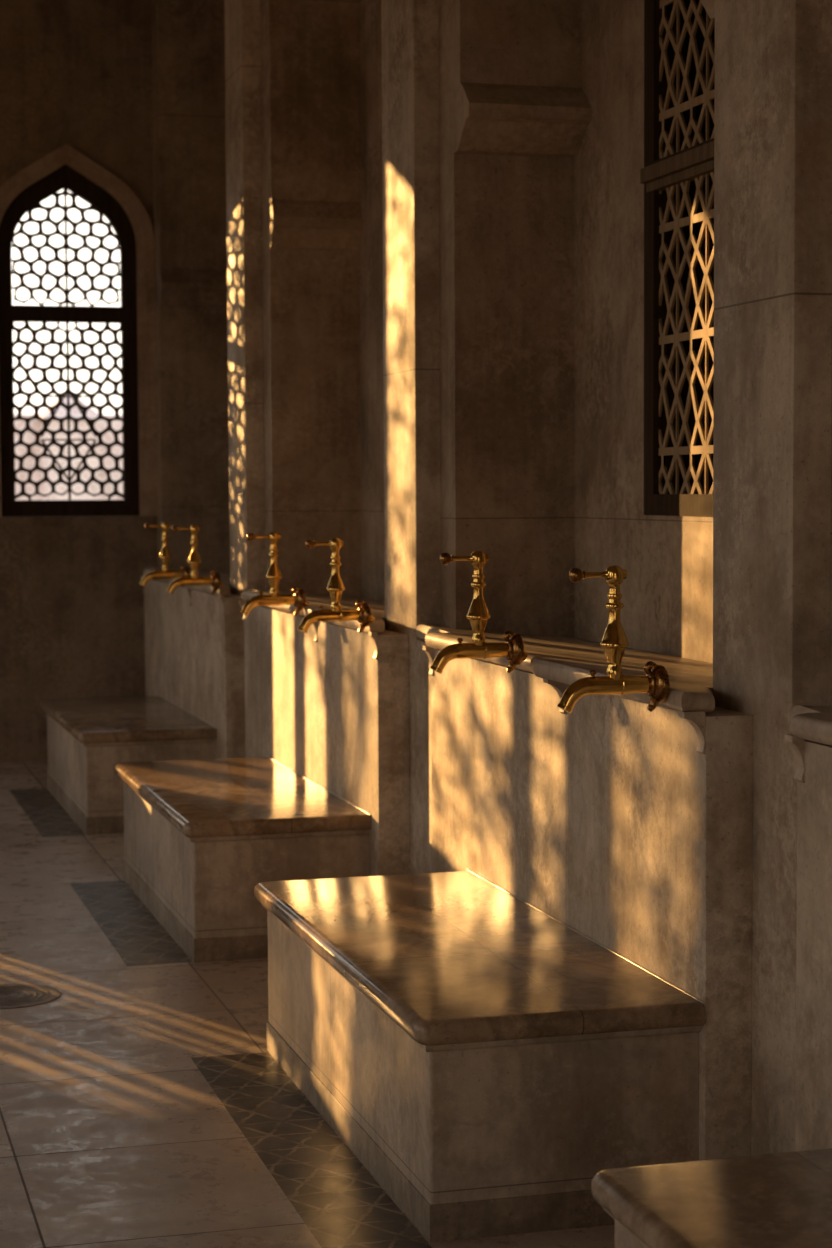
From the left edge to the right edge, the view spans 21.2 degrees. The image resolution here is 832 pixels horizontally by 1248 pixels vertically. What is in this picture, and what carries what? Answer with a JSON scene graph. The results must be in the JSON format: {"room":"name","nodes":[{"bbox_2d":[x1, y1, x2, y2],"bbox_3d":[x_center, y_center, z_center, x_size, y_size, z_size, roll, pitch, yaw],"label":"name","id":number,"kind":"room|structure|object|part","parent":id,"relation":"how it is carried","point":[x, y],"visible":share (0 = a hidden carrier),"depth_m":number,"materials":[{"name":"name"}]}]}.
{"room":"mosque","nodes":[
{"label":"mosque","id":0,"kind":"room"},
{"bbox_2d":[0,0,157,761],"bbox_3d":[-3.465,-1.563,11.966,6.050,4.700,0.150,-1,4,-15],"label":"wall","id":1,"kind":"structure","parent":0,"point":[76,73],"depth_m":12.34,"materials":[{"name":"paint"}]},
{"bbox_2d":[0,165,138,516],"bbox_3d":[-1.936,-1.569,12.363,0.766,1.937,0.070,-1,4,-15],"label":"window","id":2,"kind":"structure","parent":1,"relation":"in","point":[65,178],"depth_m":12.35,"materials":[{"name":"brown wood"}]},
{"bbox_2d":[0,143,157,516],"bbox_3d":[-1.918,-1.617,12.296,0.968,2.046,0.036,-1,4,-15],"label":"trim","id":3,"kind":"structure","parent":1,"relation":"attached to","point":[138,216],"depth_m":12.38,"materials":[{"name":"stone"}]},
{"bbox_2d":[151,0,229,572],"bbox_3d":[-1.243,-2.097,12.343,0.385,3.699,0.246,-1,4,-15],"label":"wall","id":4,"kind":"structure","parent":1,"relation":"attached to","point":[188,36],"depth_m":12.29,"materials":[{"name":"stone"}]},
{"bbox_2d":[0,760,614,1247],"bbox_3d":[-1.326,1.296,4.438,6.050,0.120,16.100,-1,4,-15],"label":"floor","id":5,"kind":"structure","parent":0,"point":[112,1135],"depth_m":5.61,"materials":[{"name":"stone"}]},
{"bbox_2d":[0,984,60,1008],"bbox_3d":[-1.216,1.103,6.598,0.324,0.004,0.324,-1,4,-15],"label":"floor drain","id":6,"kind":"object","parent":5,"relation":"on","point":[12,996],"visible":1,"depth_m":6.60,"materials":[{"name":"metal"}]},
{"bbox_2d":[10,788,85,836],"bbox_3d":[-1.738,0.876,10.426,0.188,0.001,1.590,-1,4,-15],"label":"inlay","id":7,"kind":"object","parent":5,"relation":"on","point":[44,811],"visible":1,"depth_m":10.34,"materials":[{"name":"stone"}]},
{"bbox_2d":[40,695,216,834],"bbox_3d":[-1.387,0.641,10.528,0.606,0.452,1.664,-1,4,-15],"label":"stone bench","id":8,"kind":"object","parent":5,"relation":"on","point":[87,737],"visible":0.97,"depth_m":9.83,"materials":[{"name":"stone"}]},
{"bbox_3d":[-1.378,0.476,10.520,0.585,0.016,1.622,-1,4,-15],"label":"molding","id":9,"kind":"part","parent":8,"relation":"part of","materials":[{"name":"stone"}]},
{"bbox_2d":[70,881,191,965],"bbox_3d":[-1.016,1.032,7.783,0.208,0.001,1.540,-1,4,-15],"label":"inlay","id":10,"kind":"object","parent":5,"relation":"on","point":[137,936],"visible":1,"depth_m":7.67,"materials":[{"name":"stone"}]},
{"bbox_2d":[144,579,245,758],"bbox_3d":[-1.081,0.337,10.727,0.102,1.034,2.320,-1,4,-15],"label":"wall","id":11,"kind":"structure","parent":5,"relation":"on","point":[194,654],"depth_m":10.16,"materials":[{"name":"stone"}]},
{"bbox_2d":[114,756,370,962],"bbox_3d":[-0.656,0.797,7.889,0.606,0.452,1.664,-1,4,-15],"label":"stone bench","id":12,"kind":"object","parent":5,"relation":"on","point":[200,835],"visible":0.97,"depth_m":7.19,"materials":[{"name":"stone"}]},
{"bbox_3d":[-0.647,0.631,7.882,0.585,0.016,1.622,-1,4,-15],"label":"molding","id":13,"kind":"part","parent":12,"relation":"part of","materials":[{"name":"stone"}]},
{"bbox_2d":[191,1052,431,1247],"bbox_3d":[-0.268,1.191,5.086,0.208,0.001,1.695,-1,4,-15],"label":"inlay","id":14,"kind":"object","parent":5,"relation":"on","point":[340,1202],"visible":1,"depth_m":4.97,"materials":[{"name":"stone"}]},
{"bbox_2d":[244,606,409,875],"bbox_3d":[-0.363,0.489,8.139,0.102,1.034,2.200,-1,4,-15],"label":"wall","id":15,"kind":"structure","parent":5,"relation":"on","point":[336,715],"depth_m":7.56,"materials":[{"name":"stone"}]},
{"bbox_2d":[254,869,705,1242],"bbox_3d":[0.075,0.953,5.252,0.606,0.452,1.664,-1,4,-15],"label":"stone bench","id":16,"kind":"object","parent":5,"relation":"on","point":[483,1056],"visible":1,"depth_m":4.56,"materials":[{"name":"stone"}]},
{"bbox_3d":[0.084,0.787,5.245,0.585,0.016,1.622,-1,4,-15],"label":"molding","id":17,"kind":"part","parent":16,"relation":"part of","materials":[{"name":"stone"}]},
{"bbox_2d":[431,649,752,1159],"bbox_3d":[0.365,0.644,5.511,0.102,1.034,2.034,-1,4,-15],"label":"wall","id":18,"kind":"structure","parent":5,"relation":"on","point":[605,816],"depth_m":4.95,"materials":[{"name":"stone"}]},
{"bbox_2d":[416,625,714,754],"bbox_3d":[0.492,0.122,5.789,0.617,0.130,2.556,-1,4,-15],"label":"stone ledge","id":19,"kind":"object","parent":18,"relation":"on","point":[560,661],"visible":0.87,"depth_m":5.43,"materials":[{"name":"stone"}]},
{"bbox_2d":[430,551,527,673],"bbox_3d":[0.154,-0.028,5.446,0.250,0.302,0.078,-1,4,-15],"label":"tap","id":20,"kind":"object","parent":19,"relation":"on","point":[478,614],"visible":1,"depth_m":5.43,"materials":[{"name":"gold metal"}]},
{"bbox_3d":[0.071,-0.159,5.415,0.026,0.030,0.031,-1,4,-15],"label":"knob","id":21,"kind":"part","parent":20,"relation":"part of","materials":[{"name":"gold metal"}]},
{"bbox_3d":[0.129,-0.160,5.431,0.099,0.021,0.021,-1,4,-15],"label":"lever","id":22,"kind":"part","parent":20,"relation":"part of","materials":[{"name":"gold metal"}]},
{"bbox_3d":[0.153,-0.044,5.444,0.060,0.196,0.060,-1,4,-15],"label":"valve stem","id":23,"kind":"part","parent":20,"relation":"part of","materials":[{"name":"gold metal"}]},
{"bbox_3d":[0.152,-0.160,5.438,0.037,0.037,0.037,-1,4,-15],"label":"handle","id":24,"kind":"part","parent":20,"relation":"part of","materials":[{"name":"gold metal"}]},
{"bbox_3d":[0.155,0.082,5.452,0.250,0.075,0.041,-1,4,-15],"label":"spout","id":25,"kind":"part","parent":20,"relation":"part of","materials":[{"name":"gold metal"}]},
{"bbox_2d":[557,565,671,712],"bbox_3d":[0.406,0.032,4.537,0.250,0.302,0.078,-1,4,-15],"label":"tap","id":26,"kind":"object","parent":19,"relation":"on","point":[656,684],"visible":1,"depth_m":4.52,"materials":[{"name":"gold metal"}]},
{"bbox_3d":[0.323,-0.099,4.506,0.026,0.030,0.031,-1,4,-15],"label":"knob","id":27,"kind":"part","parent":26,"relation":"part of","materials":[{"name":"gold metal"}]},
{"bbox_3d":[0.382,-0.100,4.522,0.099,0.021,0.021,-1,4,-15],"label":"lever","id":28,"kind":"part","parent":26,"relation":"part of","materials":[{"name":"gold metal"}]},
{"bbox_3d":[0.405,0.015,4.536,0.060,0.196,0.060,-1,4,-15],"label":"valve stem","id":29,"kind":"part","parent":26,"relation":"part of","materials":[{"name":"gold metal"}]},
{"bbox_3d":[0.407,0.142,4.544,0.250,0.075,0.041,-1,4,-15],"label":"spout","id":30,"kind":"part","parent":26,"relation":"part of","materials":[{"name":"gold metal"}]},
{"bbox_3d":[0.404,-0.101,4.529,0.037,0.037,0.037,-1,4,-15],"label":"handle","id":31,"kind":"part","parent":26,"relation":"part of","materials":[{"name":"gold metal"}]},
{"bbox_2d":[591,1148,831,1247],"bbox_3d":[0.775,1.102,2.726,0.606,0.452,1.664,-1,4,-15],"label":"stone bench","id":32,"kind":"object","parent":5,"relation":"on","point":[776,1200],"visible":1,"depth_m":3.28,"materials":[{"name":"stone"}]},
{"bbox_3d":[0.785,0.936,2.719,0.585,0.016,1.622,-1,4,-15],"label":"molding","id":33,"kind":"part","parent":32,"relation":"part of","materials":[{"name":"stone"}]},
{"bbox_2d":[795,740,831,1151],"bbox_3d":[1.040,0.788,3.077,0.102,1.034,2.177,-1,4,-15],"label":"wall","id":34,"kind":"structure","parent":5,"relation":"on","point":[813,1126],"depth_m":4.03,"materials":[{"name":"stone"}]},
{"bbox_2d":[785,705,831,783],"bbox_3d":[1.205,0.274,3.219,0.617,0.130,2.416,-1,4,-15],"label":"stone ledge","id":35,"kind":"object","parent":34,"relation":"on","point":[811,723],"visible":1,"depth_m":4.04,"materials":[{"name":"stone"}]},
{"bbox_2d":[359,0,712,662],"bbox_3d":[1.135,-1.168,5.053,0.280,4.700,15.650,-1,4,-15],"label":"wall","id":36,"kind":"structure","parent":0,"point":[666,591],"depth_m":6.62,"materials":[{"name":"stone"}]},
{"bbox_2d":[224,0,264,595],"bbox_3d":[-0.565,-1.445,9.788,0.465,4.699,0.395,-1,4,-15],"label":"pillar","id":37,"kind":"structure","parent":36,"relation":"attached to","point":[241,17],"depth_m":9.60,"materials":[{"name":"stone"}]},
{"bbox_2d":[260,0,362,597],"bbox_3d":[-0.444,-1.927,9.460,0.385,3.699,0.246,-1,4,-15],"label":"wall","id":38,"kind":"structure","parent":36,"relation":"attached to","point":[312,218],"depth_m":9.44,"materials":[{"name":"stone"}]},
{"bbox_2d":[381,0,440,873],"bbox_3d":[0.166,-1.290,7.151,0.465,4.699,0.395,-1,4,-15],"label":"pillar","id":39,"kind":"structure","parent":36,"relation":"attached to","point":[409,28],"depth_m":6.98,"materials":[{"name":"stone"}]},
{"bbox_2d":[144,611,796,1151],"bbox_3d":[0.141,0.537,7.384,0.465,1.024,10.823,-1,4,-15],"label":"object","id":40,"kind":"structure","parent":36,"relation":"attached to","point":[424,768],"depth_m":6.87,"materials":[{"name":"stone"}]},
{"bbox_2d":[141,566,229,615],"bbox_3d":[-0.962,-0.190,11.092,0.587,0.127,3.014,-1,4,-15],"label":"stone ledge","id":41,"kind":"object","parent":40,"relation":"on","point":[224,591],"visible":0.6,"depth_m":10.39,"materials":[{"name":"stone"}]},
{"bbox_2d":[139,522,190,586],"bbox_3d":[-1.156,-0.320,10.283,0.250,0.302,0.078,-1,4,-15],"label":"tap","id":42,"kind":"object","parent":41,"relation":"on","point":[165,555],"visible":0.94,"depth_m":10.27,"materials":[{"name":"gold metal"}]},
{"bbox_3d":[-1.239,-0.451,10.252,0.026,0.030,0.031,-1,4,-15],"label":"knob","id":43,"kind":"part","parent":42,"relation":"part of","materials":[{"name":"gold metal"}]},
{"bbox_3d":[-1.181,-0.452,10.269,0.099,0.021,0.021,-1,4,-15],"label":"lever","id":44,"kind":"part","parent":42,"relation":"part of","materials":[{"name":"gold metal"}]},
{"bbox_3d":[-1.155,-0.210,10.290,0.250,0.075,0.041,-1,4,-15],"label":"spout","id":45,"kind":"part","parent":42,"relation":"part of","materials":[{"name":"gold metal"}]},
{"bbox_3d":[-1.158,-0.452,10.275,0.037,0.037,0.037,-1,4,-15],"label":"handle","id":46,"kind":"part","parent":42,"relation":"part of","materials":[{"name":"gold metal"}]},
{"bbox_3d":[-1.157,-0.336,10.282,0.060,0.196,0.060,-1,4,-15],"label":"valve stem","id":47,"kind":"part","parent":42,"relation":"part of","materials":[{"name":"gold metal"}]},
{"bbox_2d":[166,524,223,593],"bbox_3d":[-0.948,-0.276,9.533,0.250,0.302,0.078,-1,4,-15],"label":"tap","id":48,"kind":"object","parent":41,"relation":"on","point":[194,560],"visible":1,"depth_m":9.52,"materials":[{"name":"gold metal"}]},
{"bbox_3d":[-1.031,-0.406,9.502,0.026,0.030,0.031,-1,4,-15],"label":"knob","id":49,"kind":"part","parent":48,"relation":"part of","materials":[{"name":"gold metal"}]},
{"bbox_3d":[-0.973,-0.407,9.518,0.099,0.021,0.021,-1,4,-15],"label":"lever","id":50,"kind":"part","parent":48,"relation":"part of","materials":[{"name":"gold metal"}]},
{"bbox_3d":[-0.950,-0.408,9.524,0.037,0.037,0.037,-1,4,-15],"label":"handle","id":51,"kind":"part","parent":48,"relation":"part of","materials":[{"name":"gold metal"}]},
{"bbox_3d":[-0.949,-0.292,9.531,0.060,0.196,0.060,-1,4,-15],"label":"valve stem","id":52,"kind":"part","parent":48,"relation":"part of","materials":[{"name":"gold metal"}]},
{"bbox_3d":[-0.947,-0.165,9.540,0.250,0.075,0.041,-1,4,-15],"label":"spout","id":53,"kind":"part","parent":48,"relation":"part of","materials":[{"name":"gold metal"}]},
{"bbox_2d":[239,589,384,659],"bbox_3d":[-0.214,-0.030,8.385,0.591,0.128,2.649,-1,4,-15],"label":"stone ledge","id":54,"kind":"object","parent":40,"relation":"on","point":[315,600],"visible":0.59,"depth_m":8.21,"materials":[{"name":"stone"}]},
{"bbox_2d":[240,531,308,615],"bbox_3d":[-0.504,-0.178,7.915,0.250,0.302,0.078,-1,4,-15],"label":"tap","id":55,"kind":"object","parent":54,"relation":"on","point":[298,599],"visible":1,"depth_m":7.90,"materials":[{"name":"gold metal"}]},
{"bbox_3d":[-0.587,-0.309,7.885,0.026,0.030,0.031,-1,4,-15],"label":"knob","id":56,"kind":"part","parent":55,"relation":"part of","materials":[{"name":"gold metal"}]},
{"bbox_3d":[-0.528,-0.310,7.901,0.099,0.021,0.021,-1,4,-15],"label":"lever","id":57,"kind":"part","parent":55,"relation":"part of","materials":[{"name":"gold metal"}]},
{"bbox_3d":[-0.505,-0.195,7.914,0.060,0.196,0.060,-1,4,-15],"label":"valve stem","id":58,"kind":"part","parent":55,"relation":"part of","materials":[{"name":"gold metal"}]},
{"bbox_3d":[-0.506,-0.310,7.907,0.037,0.037,0.037,-1,4,-15],"label":"handle","id":59,"kind":"part","parent":55,"relation":"part of","materials":[{"name":"gold metal"}]},
{"bbox_3d":[-0.503,-0.068,7.922,0.250,0.075,0.041,-1,4,-15],"label":"spout","id":60,"kind":"part","parent":55,"relation":"part of","materials":[{"name":"gold metal"}]},
{"bbox_2d":[298,538,374,632],"bbox_3d":[-0.252,-0.120,7.007,0.250,0.302,0.078,-1,4,-15],"label":"tap","id":61,"kind":"object","parent":54,"relation":"on","point":[362,614],"visible":1,"depth_m":6.99,"materials":[{"name":"gold metal"}]},
{"bbox_3d":[-0.335,-0.251,6.976,0.026,0.030,0.031,-1,4,-15],"label":"knob","id":62,"kind":"part","parent":61,"relation":"part of","materials":[{"name":"gold metal"}]},
{"bbox_3d":[-0.276,-0.252,6.992,0.099,0.021,0.021,-1,4,-15],"label":"lever","id":63,"kind":"part","parent":61,"relation":"part of","materials":[{"name":"gold metal"}]},
{"bbox_3d":[-0.253,-0.137,7.005,0.060,0.196,0.060,-1,4,-15],"label":"valve stem","id":64,"kind":"part","parent":61,"relation":"part of","materials":[{"name":"gold metal"}]},
{"bbox_3d":[-0.254,-0.253,6.998,0.037,0.037,0.037,-1,4,-15],"label":"handle","id":65,"kind":"part","parent":61,"relation":"part of","materials":[{"name":"gold metal"}]},
{"bbox_3d":[-0.251,-0.010,7.013,0.250,0.075,0.041,-1,4,-15],"label":"spout","id":66,"kind":"part","parent":61,"relation":"part of","materials":[{"name":"gold metal"}]},
{"bbox_2d":[438,0,591,636],"bbox_3d":[0.298,-1.769,6.784,0.385,3.699,0.325,-1,4,-15],"label":"pillar","id":67,"kind":"structure","parent":36,"relation":"attached to","point":[515,113],"depth_m":6.83,"materials":[{"name":"stone"}]},
{"bbox_2d":[640,0,714,516],"bbox_3d":[0.881,-1.273,5.924,0.299,1.969,0.818,-1,4,-15],"label":"window","id":68,"kind":"structure","parent":36,"relation":"in","point":[677,174],"depth_m":6.17,"materials":[{"name":"brown wood"}]},
{"bbox_3d":[0.761,-1.226,5.894,0.050,0.067,0.796,-1,4,-15],"label":"rail","id":69,"kind":"part","parent":68,"relation":"part of","materials":[{"name":"brown wood"}]},
{"bbox_2d":[700,0,714,18],"bbox_3d":[0.837,-1.654,4.841,0.385,3.699,0.325,-1,4,-15],"label":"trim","id":70,"kind":"structure","parent":36,"relation":"attached to","point":[709,5],"depth_m":4.85,"materials":[{"name":"stone"}]},
{"bbox_2d":[713,0,831,1155],"bbox_3d":[0.897,-1.134,4.513,0.465,4.699,0.395,-1,4,-15],"label":"pillar","id":71,"kind":"structure","parent":36,"relation":"attached to","point":[773,86],"depth_m":4.42,"materials":[{"name":"stone"}]},
{"bbox_2d":[829,346,831,707],"bbox_3d":[1.029,-1.613,4.146,0.385,3.699,0.325,-1,4,-15],"label":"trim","id":72,"kind":"structure","parent":36,"relation":"attached to","point":[830,670],"depth_m":4.34,"materials":[{"name":"stone"}]},
{"label":"outside","id":73,"kind":"structure","parent":0,"visible":0},
{"bbox_3d":[-27.009,-4.052,97.564,180.000,0.180,177.400,-1,4,-15],"label":"ground","id":74,"kind":"structure","parent":73,"visible":0},
{"bbox_2d":[14,394,122,499],"bbox_3d":[-6.749,-2.593,41.890,12.000,3.420,5.500,-1,4,-15],"label":"building","id":75,"kind":"structure","parent":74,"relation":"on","point":[100,425],"depth_m":40.04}
]}

